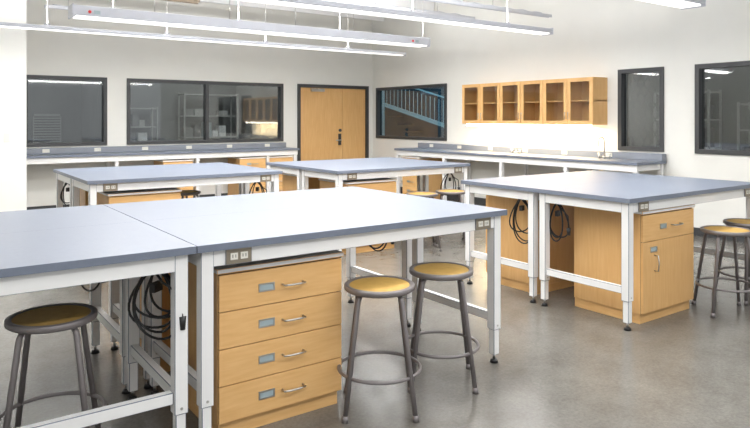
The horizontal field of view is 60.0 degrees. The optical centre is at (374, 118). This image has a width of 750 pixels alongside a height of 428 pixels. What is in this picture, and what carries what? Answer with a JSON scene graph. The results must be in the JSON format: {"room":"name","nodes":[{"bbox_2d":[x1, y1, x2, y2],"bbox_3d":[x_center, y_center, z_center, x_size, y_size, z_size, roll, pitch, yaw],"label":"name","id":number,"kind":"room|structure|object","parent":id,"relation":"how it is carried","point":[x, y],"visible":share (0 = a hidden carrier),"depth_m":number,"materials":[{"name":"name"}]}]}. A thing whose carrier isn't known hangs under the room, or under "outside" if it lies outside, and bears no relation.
{"room":"science classroom","nodes":[
{"label":"science classroom","id":0,"kind":"room"},
{"bbox_2d":[0,0,25,211],"bbox_3d":[-6.973,-0.360,7.798,4.740,3.620,1.600,0,0,-36],"label":"wall","id":1,"kind":"structure","parent":0,"point":[12,40],"depth_m":8.43,"materials":[{"name":"white paint"}]},
{"bbox_2d":[4,133,9,141],"bbox_3d":[-4.759,0.240,8.390,0.070,0.120,0.013,0,0,-36],"label":"light switch","id":2,"kind":"object","parent":1,"relation":"attached to","point":[6,135],"visible":1,"depth_m":8.39,"materials":[{"name":"white plastic"}]},
{"bbox_2d":[82,80,101,141],"bbox_3d":[-5.066,-0.150,11.869,0.080,3.200,2.400,0,0,-36],"label":"wall","id":3,"kind":"structure","parent":0,"point":[91,90],"depth_m":12.12,"materials":[{"name":"paint"}]},
{"bbox_2d":[28,79,235,142],"bbox_3d":[-7.005,-0.150,12.018,9.600,3.200,0.100,0,0,-36],"label":"wall","id":4,"kind":"structure","parent":0,"point":[45,96],"depth_m":13.53,"materials":[{"name":"paint"}]},
{"bbox_2d":[33,114,60,142],"bbox_3d":[-6.259,0.225,12.393,0.490,0.650,0.040,0,0,-36],"label":"window blind","id":5,"kind":"object","parent":4,"relation":"attached to","point":[34,114],"visible":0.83,"depth_m":12.37,"materials":[{"name":"grey"}]},
{"bbox_2d":[163,0,199,3],"bbox_3d":[-3.622,-1.935,8.881,11.250,0.430,0.300,0,0,-36],"label":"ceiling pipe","id":6,"kind":"object","parent":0,"point":[183,1],"depth_m":9.60,"materials":[{"name":"beige"}]},
{"bbox_2d":[26,0,371,206],"bbox_3d":[-2.691,-0.360,11.970,6.740,3.620,0.200,0,0,-36],"label":"wall","id":7,"kind":"structure","parent":0,"point":[147,58],"depth_m":11.30,"materials":[{"name":"white paint"}]},
{"bbox_2d":[26,75,106,146],"bbox_3d":[-4.905,-0.125,10.312,1.208,1.108,0.120,0,0,-36],"label":"window","id":8,"kind":"structure","parent":7,"relation":"in","point":[103,79],"depth_m":10.35,"materials":[{"name":"grey"}]},
{"bbox_2d":[27,193,227,209],"bbox_3d":[-3.520,1.400,11.247,4.870,0.100,0.011,0,0,-36],"label":"baseboard","id":9,"kind":"structure","parent":7,"relation":"attached to","point":[222,194],"depth_m":10.17,"materials":[{"name":"grey rubber"}]},
{"bbox_2d":[127,78,283,144],"bbox_3d":[-2.978,-0.125,11.692,2.908,1.108,0.120,0,0,-36],"label":"window","id":10,"kind":"structure","parent":7,"relation":"in","point":[206,83],"depth_m":11.62,"materials":[{"name":"grey"}]},
{"bbox_2d":[297,84,368,160],"bbox_3d":[-0.801,0.381,13.135,1.686,2.138,0.407,0,0,-36],"label":"door","id":11,"kind":"structure","parent":7,"relation":"in","point":[332,120],"depth_m":13.16,"materials":[{"name":"brown wood"}]},
{"bbox_2d":[236,85,277,138],"bbox_3d":[-2.416,-0.150,13.767,0.100,3.200,2.400,0,0,-36],"label":"wall","id":12,"kind":"structure","parent":0,"point":[257,105],"depth_m":13.80,"materials":[{"name":"paint"}]},
{"bbox_2d":[200,0,462,21],"bbox_3d":[-1.494,-2.089,5.935,11.380,0.158,10.190,0,0,-36],"label":"ceiling","id":13,"kind":"structure","parent":0,"point":[417,4],"depth_m":11.89,"materials":[{"name":"white paint"}]},
{"bbox_2d":[44,0,353,30],"bbox_3d":[-2.063,-1.849,10.698,6.100,0.637,0.060,0,0,-36],"label":"suspension rod","id":14,"kind":"object","parent":13,"relation":"attached to","point":[53,6],"visible":0.06,"depth_m":9.06,"materials":[{"name":"grey metal"}]},
{"bbox_2d":[0,4,405,56],"bbox_3d":[-2.410,-1.597,8.605,7.120,1.135,0.090,0,0,-36],"label":"pendant light","id":15,"kind":"object","parent":13,"relation":"hanging from","point":[46,27],"visible":1,"depth_m":8.53,"materials":[{"name":"grey metal"}]},
{"bbox_2d":[68,0,429,47],"bbox_3d":[-1.177,-1.593,7.889,4.650,1.145,0.230,0,0,-36],"label":"pendant light","id":16,"kind":"object","parent":13,"relation":"hanging from","point":[83,12],"visible":1,"depth_m":7.47,"materials":[{"name":"grey metal"}]},
{"bbox_2d":[237,0,552,35],"bbox_3d":[-0.059,-1.593,6.353,5.320,1.145,0.170,0,0,-36],"label":"pendant light","id":17,"kind":"object","parent":13,"relation":"hanging from","point":[309,4],"visible":1,"depth_m":6.55,"materials":[{"name":"grey metal"}]},
{"bbox_2d":[325,0,474,18],"bbox_3d":[-1.248,-1.909,8.700,7.100,0.517,0.060,0,0,-36],"label":"rail","id":18,"kind":"object","parent":13,"relation":"attached to","point":[341,1],"visible":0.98,"depth_m":9.84,"materials":[{"name":"grey metal"}]},
{"bbox_2d":[422,0,551,17],"bbox_3d":[0.520,-1.833,8.120,5.100,0.667,0.060,0,0,-36],"label":"rail","id":19,"kind":"object","parent":13,"relation":"attached to","point":[452,2],"visible":0.99,"depth_m":8.87,"materials":[{"name":"grey metal"}]},
{"bbox_2d":[638,0,705,9],"bbox_3d":[0.870,-1.593,4.497,5.070,1.145,0.230,0,0,-36],"label":"pendant light","id":20,"kind":"object","parent":13,"relation":"hanging from","point":[683,4],"visible":1,"depth_m":5.79,"materials":[{"name":"grey"}]},
{"bbox_2d":[0,192,749,427],"bbox_3d":[-0.554,1.500,4.769,11.650,0.100,14.400,0,0,-36],"label":"floor","id":21,"kind":"structure","parent":0,"point":[561,364],"depth_m":3.83,"materials":[{"name":"concrete"}]},
{"bbox_2d":[0,303,106,427],"bbox_3d":[-1.371,1.141,2.757,0.427,0.622,0.427,0,0,-18],"label":"stool","id":22,"kind":"object","parent":21,"relation":"on","point":[50,318],"visible":0.91,"depth_m":2.73,"materials":[{"name":"grey metal"}]},
{"bbox_2d":[0,204,138,393],"bbox_3d":[-2.252,0.995,3.214,1.896,0.910,0.829,0,0,-36],"label":"lab table","id":23,"kind":"object","parent":21,"relation":"on","point":[90,215],"visible":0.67,"depth_m":3.52,"materials":[{"name":"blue laminate"}]},
{"bbox_2d":[81,282,103,291],"bbox_3d":[-1.495,0.751,3.487,0.220,0.352,0.072,0,0,22],"label":"power cord","id":24,"kind":"object","parent":23,"relation":"hanging from","point":[83,287],"visible":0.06,"depth_m":3.47,"materials":[{"name":"black rubber"}]},
{"bbox_2d":[80,189,87,205],"bbox_3d":[-2.852,1.062,7.028,0.675,0.775,0.629,0,0,-36],"label":"base cabinet","id":25,"kind":"object","parent":21,"relation":"on","point":[83,194],"visible":0.02,"depth_m":6.66,"materials":[{"name":"brown wood"}]},
{"bbox_2d":[0,221,196,427],"bbox_3d":[-1.769,0.995,2.540,1.896,0.910,0.829,0,0,-36],"label":"lab table","id":26,"kind":"object","parent":21,"relation":"on","point":[39,260],"visible":1,"depth_m":2.72,"materials":[{"name":"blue laminate"}]},
{"bbox_2d":[127,273,185,339],"bbox_3d":[-0.939,0.764,2.825,0.309,0.379,0.106,0,0,16],"label":"power cord","id":27,"kind":"object","parent":26,"relation":"attached to","point":[156,286],"visible":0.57,"depth_m":2.83,"materials":[{"name":"black rubber"}]},
{"bbox_2d":[97,187,181,204],"bbox_3d":[-2.284,1.062,6.243,0.675,0.775,0.629,0,0,-36],"label":"base cabinet","id":28,"kind":"object","parent":21,"relation":"on","point":[125,196],"visible":0.12,"depth_m":6.04,"materials":[{"name":"brown wood"}]},
{"bbox_2d":[53,162,243,207],"bbox_3d":[-2.458,0.995,7.212,1.896,0.910,0.829,0,0,-36],"label":"lab table","id":29,"kind":"object","parent":21,"relation":"on","point":[61,174],"visible":0.16,"depth_m":6.98,"materials":[{"name":"blue laminate"}]},
{"bbox_2d":[60,183,69,206],"bbox_3d":[-3.159,0.753,6.715,0.235,0.355,0.070,0,0,23],"label":"power cord","id":30,"kind":"object","parent":29,"relation":"attached to","point":[65,184],"visible":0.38,"depth_m":6.72,"materials":[{"name":"black rubber"}]},
{"bbox_2d":[140,273,170,371],"bbox_3d":[-1.145,1.062,4.130,0.675,0.775,0.629,0,0,-36],"label":"base cabinet","id":31,"kind":"object","parent":21,"relation":"on","point":[166,300],"visible":0.06,"depth_m":3.72,"materials":[{"name":"brown wood"}]},
{"bbox_2d":[26,142,298,209],"bbox_3d":[-3.427,0.950,10.928,4.550,1.000,0.620,0,0,-36],"label":"countertop","id":32,"kind":"structure","parent":21,"relation":"on","point":[107,154],"depth_m":10.65,"materials":[{"name":"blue laminate"}]},
{"bbox_2d":[153,159,193,197],"bbox_3d":[-3.386,1.065,10.914,0.520,0.770,0.569,0,0,-36],"label":"base cabinet","id":33,"kind":"object","parent":21,"relation":"on","point":[165,161],"visible":0.23,"depth_m":10.77,"materials":[{"name":"brown wood"}]},
{"bbox_2d":[68,166,281,206],"bbox_3d":[-1.975,0.995,6.538,1.896,0.910,0.829,0,0,-36],"label":"lab table","id":34,"kind":"object","parent":21,"relation":"on","point":[93,183],"visible":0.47,"depth_m":6.28,"materials":[{"name":"blue laminate"}]},
{"bbox_2d":[249,182,266,193],"bbox_3d":[-1.208,0.759,6.758,0.224,0.368,0.073,0,0,9],"label":"power cord","id":35,"kind":"object","parent":34,"relation":"hanging from","point":[254,183],"visible":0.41,"depth_m":6.74,"materials":[{"name":"black rubber"}]},
{"bbox_2d":[180,190,200,198],"bbox_3d":[-2.176,1.141,7.420,0.427,0.622,0.427,0,0,37],"label":"stool","id":36,"kind":"object","parent":21,"relation":"on","point":[186,193],"visible":0.23,"depth_m":7.37,"materials":[{"name":"grey metal"}]},
{"bbox_2d":[227,156,265,194],"bbox_3d":[-2.305,1.065,11.688,0.520,0.770,0.569,0,0,-36],"label":"base cabinet","id":37,"kind":"object","parent":21,"relation":"on","point":[253,161],"visible":0.46,"depth_m":11.53,"materials":[{"name":"brown wood"}]},
{"bbox_2d":[103,186,415,388],"bbox_3d":[-0.707,0.995,4.320,1.896,0.910,0.829,0,0,-36],"label":"lab table","id":38,"kind":"object","parent":21,"relation":"on","point":[200,206],"visible":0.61,"depth_m":4.20,"materials":[{"name":"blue laminate"}]},
{"bbox_2d":[369,242,393,251],"bbox_3d":[0.040,0.761,4.640,0.222,0.372,0.082,0,0,16],"label":"power cord","id":39,"kind":"object","parent":38,"relation":"hanging from","point":[373,248],"visible":0.13,"depth_m":4.63,"materials":[{"name":"black rubber"}]},
{"bbox_2d":[188,250,343,427],"bbox_3d":[-0.595,1.062,3.326,0.675,0.775,0.629,0,0,-36],"label":"base cabinet","id":40,"kind":"object","parent":21,"relation":"on","point":[277,321],"visible":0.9,"depth_m":3.08,"materials":[{"name":"brown wood"}]},
{"bbox_2d":[262,155,292,191],"bbox_3d":[-1.858,1.065,12.008,0.520,0.770,0.569,0,0,-36],"label":"base cabinet","id":41,"kind":"object","parent":21,"relation":"on","point":[277,158],"visible":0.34,"depth_m":11.81,"materials":[{"name":"brown wood"}]},
{"bbox_2d":[282,173,319,190],"bbox_3d":[-0.737,1.062,8.111,0.675,0.775,0.629,0,0,-36],"label":"base cabinet","id":42,"kind":"object","parent":21,"relation":"on","point":[289,181],"visible":0.12,"depth_m":7.91,"materials":[{"name":"brown wood"}]},
{"bbox_2d":[141,196,506,427],"bbox_3d":[-0.225,0.995,3.646,1.896,0.910,0.829,0,0,-36],"label":"lab table","id":43,"kind":"object","parent":21,"relation":"on","point":[240,237],"visible":0.84,"depth_m":3.35,"materials":[{"name":"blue laminate"}]},
{"bbox_2d":[266,157,422,191],"bbox_3d":[-0.343,0.995,8.295,1.896,0.910,0.829,0,0,-36],"label":"lab table","id":44,"kind":"object","parent":21,"relation":"on","point":[290,167],"visible":0.29,"depth_m":8.06,"materials":[{"name":"blue laminate"}]},
{"bbox_2d":[319,178,396,253],"bbox_3d":[-0.185,1.062,7.315,0.675,0.775,0.629,0,0,-36],"label":"base cabinet","id":45,"kind":"object","parent":21,"relation":"on","point":[382,184],"visible":0.16,"depth_m":7.15,"materials":[{"name":"brown wood"}]},
{"bbox_2d":[337,275,421,423],"bbox_3d":[0.023,1.141,3.275,0.427,0.622,0.427,0,0,-1],"label":"stool","id":46,"kind":"object","parent":21,"relation":"on","point":[372,286],"visible":1,"depth_m":3.15,"materials":[{"name":"grey metal"}]},
{"bbox_2d":[299,160,469,257],"bbox_3d":[0.140,0.995,7.621,1.896,0.910,0.829,0,0,-36],"label":"lab table","id":47,"kind":"object","parent":21,"relation":"on","point":[339,172],"visible":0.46,"depth_m":7.37,"materials":[{"name":"blue laminate"}]},
{"bbox_2d":[440,173,459,195],"bbox_3d":[0.915,0.751,7.854,0.245,0.353,0.071,0,0,21],"label":"power cord","id":48,"kind":"object","parent":47,"relation":"hanging from","point":[446,175],"visible":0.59,"depth_m":7.84,"materials":[{"name":"black rubber"}]},
{"bbox_2d":[402,156,441,198],"bbox_3d":[0.846,1.065,11.797,0.569,0.770,0.520,0,0,-36],"label":"base cabinet","id":49,"kind":"object","parent":21,"relation":"on","point":[409,182],"visible":0.37,"depth_m":11.66,"materials":[{"name":"brown wood"}]},
{"bbox_2d":[406,191,441,250],"bbox_3d":[0.529,1.141,7.266,0.427,0.622,0.427,0,0,-7],"label":"stool","id":50,"kind":"object","parent":21,"relation":"on","point":[417,193],"visible":0.3,"depth_m":7.17,"materials":[{"name":"yellow wood"}]},
{"bbox_2d":[408,261,479,393],"bbox_3d":[0.368,1.141,3.609,0.427,0.622,0.427,0,0,2],"label":"stool","id":51,"kind":"object","parent":21,"relation":"on","point":[435,270],"visible":0.88,"depth_m":3.49,"materials":[{"name":"grey metal"}]},
{"bbox_2d":[435,189,464,246],"bbox_3d":[0.879,1.141,7.516,0.427,0.622,0.427,0,0,4],"label":"stool","id":52,"kind":"object","parent":21,"relation":"on","point":[442,192],"visible":0.4,"depth_m":7.41,"materials":[{"name":"yellow wood"}]},
{"bbox_2d":[394,143,665,200],"bbox_3d":[2.059,0.950,10.188,0.660,1.000,4.930,0,0,-36],"label":"countertop","id":53,"kind":"structure","parent":21,"relation":"on","point":[634,162],"depth_m":9.60,"materials":[{"name":"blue laminate"}]},
{"bbox_2d":[509,134,520,153],"bbox_3d":[2.159,0.391,10.155,0.171,0.299,0.220,0,0,-36],"label":"faucet","id":54,"kind":"object","parent":53,"relation":"on","point":[512,151],"visible":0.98,"depth_m":10.18,"materials":[{"name":"silver metal"}]},
{"bbox_2d":[597,137,611,158],"bbox_3d":[3.090,0.391,8.854,0.171,0.299,0.220,0,0,-36],"label":"faucet","id":55,"kind":"object","parent":53,"relation":"on","point":[609,154],"visible":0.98,"depth_m":8.87,"materials":[{"name":"silver metal"}]},
{"bbox_2d":[486,195,573,293],"bbox_3d":[1.430,1.050,5.801,0.700,0.800,0.629,0,0,-36],"label":"base cabinet","id":56,"kind":"object","parent":21,"relation":"on","point":[562,251],"visible":0.35,"depth_m":5.56,"materials":[{"name":"brown wood"}]},
{"bbox_2d":[461,170,662,302],"bbox_3d":[1.769,0.995,5.946,1.896,0.910,0.829,0,0,-36],"label":"lab table","id":57,"kind":"object","parent":21,"relation":"on","point":[516,187],"visible":0.63,"depth_m":5.52,"materials":[{"name":"blue laminate"}]},
{"bbox_2d":[509,199,527,243],"bbox_3d":[1.210,0.797,5.317,0.246,0.445,0.076,0,0,39],"label":"power cord","id":58,"kind":"object","parent":57,"relation":"attached to","point":[521,207],"visible":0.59,"depth_m":5.33,"materials":[{"name":"black rubber"}]},
{"bbox_2d":[574,204,694,323],"bbox_3d":[1.996,1.050,4.977,0.700,0.800,0.629,0,0,-36],"label":"base cabinet","id":59,"kind":"object","parent":21,"relation":"on","point":[663,239],"visible":0.91,"depth_m":4.78,"materials":[{"name":"brown wood"}]},
{"bbox_2d":[534,176,749,330],"bbox_3d":[2.252,0.995,5.272,1.896,0.910,0.829,0,0,-36],"label":"lab table","id":60,"kind":"object","parent":21,"relation":"on","point":[626,197],"visible":0.79,"depth_m":4.90,"materials":[{"name":"blue laminate"}]},
{"bbox_2d":[549,204,570,241],"bbox_3d":[1.429,0.761,4.997,0.179,0.373,0.070,0,0,40],"label":"power cord","id":61,"kind":"object","parent":60,"relation":"attached to","point":[557,213],"visible":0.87,"depth_m":4.99,"materials":[{"name":"black rubber"}]},
{"bbox_2d":[691,225,749,317],"bbox_3d":[2.653,1.141,4.900,0.427,0.622,0.427,0,0,4],"label":"stool","id":62,"kind":"object","parent":21,"relation":"on","point":[719,230],"visible":1,"depth_m":4.90,"materials":[{"name":"grey metal"}]},
{"bbox_2d":[712,218,749,304],"bbox_3d":[3.021,1.141,5.262,0.427,0.622,0.427,0,0,-13],"label":"stool","id":63,"kind":"object","parent":21,"relation":"on","point":[738,222],"visible":0.88,"depth_m":5.26,"materials":[{"name":"grey metal"}]},
{"bbox_2d":[372,20,383,157],"bbox_3d":[0.069,-0.360,13.732,0.200,3.620,0.150,0,0,-36],"label":"wall","id":64,"kind":"structure","parent":0,"point":[374,23],"depth_m":13.70,"materials":[{"name":"white paint"}]},
{"bbox_2d":[385,87,443,137],"bbox_3d":[1.616,-0.150,16.038,0.100,3.200,7.600,0,0,-36],"label":"wall","id":65,"kind":"structure","parent":0,"point":[429,129],"depth_m":16.75,"materials":[{"name":"paint"}]},
{"bbox_2d":[377,0,749,227],"bbox_3d":[2.485,-0.360,10.357,0.200,3.620,8.150,0,0,-36],"label":"wall","id":66,"kind":"structure","parent":0,"point":[583,42],"depth_m":9.47,"materials":[{"name":"white paint"}]},
{"bbox_2d":[376,83,446,140],"bbox_3d":[0.705,-0.125,12.742,0.120,1.048,2.198,0,0,-36],"label":"window","id":67,"kind":"structure","parent":66,"relation":"in","point":[378,90],"depth_m":12.81,"materials":[{"name":"grey"}]},
{"bbox_2d":[462,77,606,126],"bbox_3d":[2.358,-0.233,10.051,0.354,0.695,2.600,0,0,-36],"label":"upper cabinet","id":68,"kind":"object","parent":66,"relation":"attached to","point":[568,102],"visible":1,"depth_m":9.77,"materials":[{"name":"brown wood"}]},
{"bbox_2d":[618,67,663,151],"bbox_3d":[3.589,-0.125,8.713,0.120,1.108,0.668,0,0,-36],"label":"window","id":69,"kind":"structure","parent":66,"relation":"in","point":[622,73],"depth_m":8.80,"materials":[{"name":"grey"}]},
{"bbox_2d":[695,61,749,155],"bbox_3d":[4.416,-0.125,7.558,0.120,1.108,1.348,0,0,-36],"label":"window","id":70,"kind":"structure","parent":66,"relation":"in","point":[699,68],"depth_m":8.03,"materials":[{"name":"grey"}]},
{"bbox_2d":[627,68,713,148],"bbox_3d":[3.737,0.380,9.132,0.050,2.140,2.100,0,0,-36],"label":"chain-link fence","id":71,"kind":"object","parent":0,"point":[713,68],"visible":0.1,"depth_m":9.09,"materials":[{"name":"grey metal"}]},
{"bbox_2d":[627,66,749,149],"bbox_3d":[6.821,-0.150,8.081,0.100,3.200,11.200,0,0,-36],"label":"wall","id":72,"kind":"structure","parent":0,"point":[734,82],"depth_m":10.11,"materials":[{"name":"paint"}]},
{"bbox_3d":[-6.307,1.500,11.042,9.600,0.100,2.500,0,0,-36],"label":"floor","id":73,"kind":"structure","parent":0,"visible":0},
{"bbox_2d":[130,107,157,140],"bbox_3d":[-4.885,0.600,13.094,0.900,1.700,0.380,0,0,-36],"label":"storage rack","id":74,"kind":"object","parent":73,"relation":"on","point":[135,122],"visible":0.18,"depth_m":13.09,"materials":[{"name":"grey metal"}]},
{"bbox_2d":[178,92,237,139],"bbox_3d":[-3.567,0.450,13.915,1.200,2.000,0.380,0,0,-36],"label":"storage rack","id":75,"kind":"object","parent":73,"relation":"on","point":[194,131],"visible":0.39,"depth_m":13.81,"materials":[{"name":"grey metal"}]},
{"bbox_3d":[5.958,1.500,7.525,2.150,0.100,11.300,0,0,-36],"label":"floor","id":76,"kind":"structure","parent":0,"visible":0},
{"bbox_2d":[653,89,721,149],"bbox_3d":[4.910,0.500,10.218,0.380,1.900,0.900,0,0,-36],"label":"storage rack","id":77,"kind":"object","parent":76,"relation":"on","point":[709,132],"visible":0.11,"depth_m":9.94,"materials":[{"name":"grey metal"}]},
{"bbox_2d":[737,102,749,150],"bbox_3d":[5.696,0.600,9.120,0.380,1.700,1.000,0,0,-36],"label":"storage rack","id":78,"kind":"object","parent":76,"relation":"on","point":[746,112],"visible":0.39,"depth_m":9.40,"materials":[{"name":"grey metal"}]},
{"bbox_3d":[0.591,1.500,15.366,2.550,0.100,7.700,0,0,-36],"label":"floor","id":79,"kind":"structure","parent":0,"visible":0},
{"bbox_2d":[384,89,443,134],"bbox_3d":[0.971,0.000,15.822,1.000,2.900,6.220,0,0,-36],"label":"balustrade","id":80,"kind":"object","parent":79,"relation":"on","point":[389,106],"visible":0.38,"depth_m":15.34,"materials":[{"name":"teal metal"}]},
{"bbox_3d":[6.575,-0.360,4.645,0.200,3.620,5.900,0,0,-36],"label":"wall","id":81,"kind":"structure","parent":0,"visible":0},
{"bbox_2d":[400,187,744,242],"bbox_3d":[4.078,1.400,7.950,0.011,0.100,14.180,0,0,-36],"label":"baseboard","id":82,"kind":"structure","parent":81,"relation":"attached to","point":[697,232],"depth_m":8.06,"materials":[{"name":"grey rubber"}]}
]}

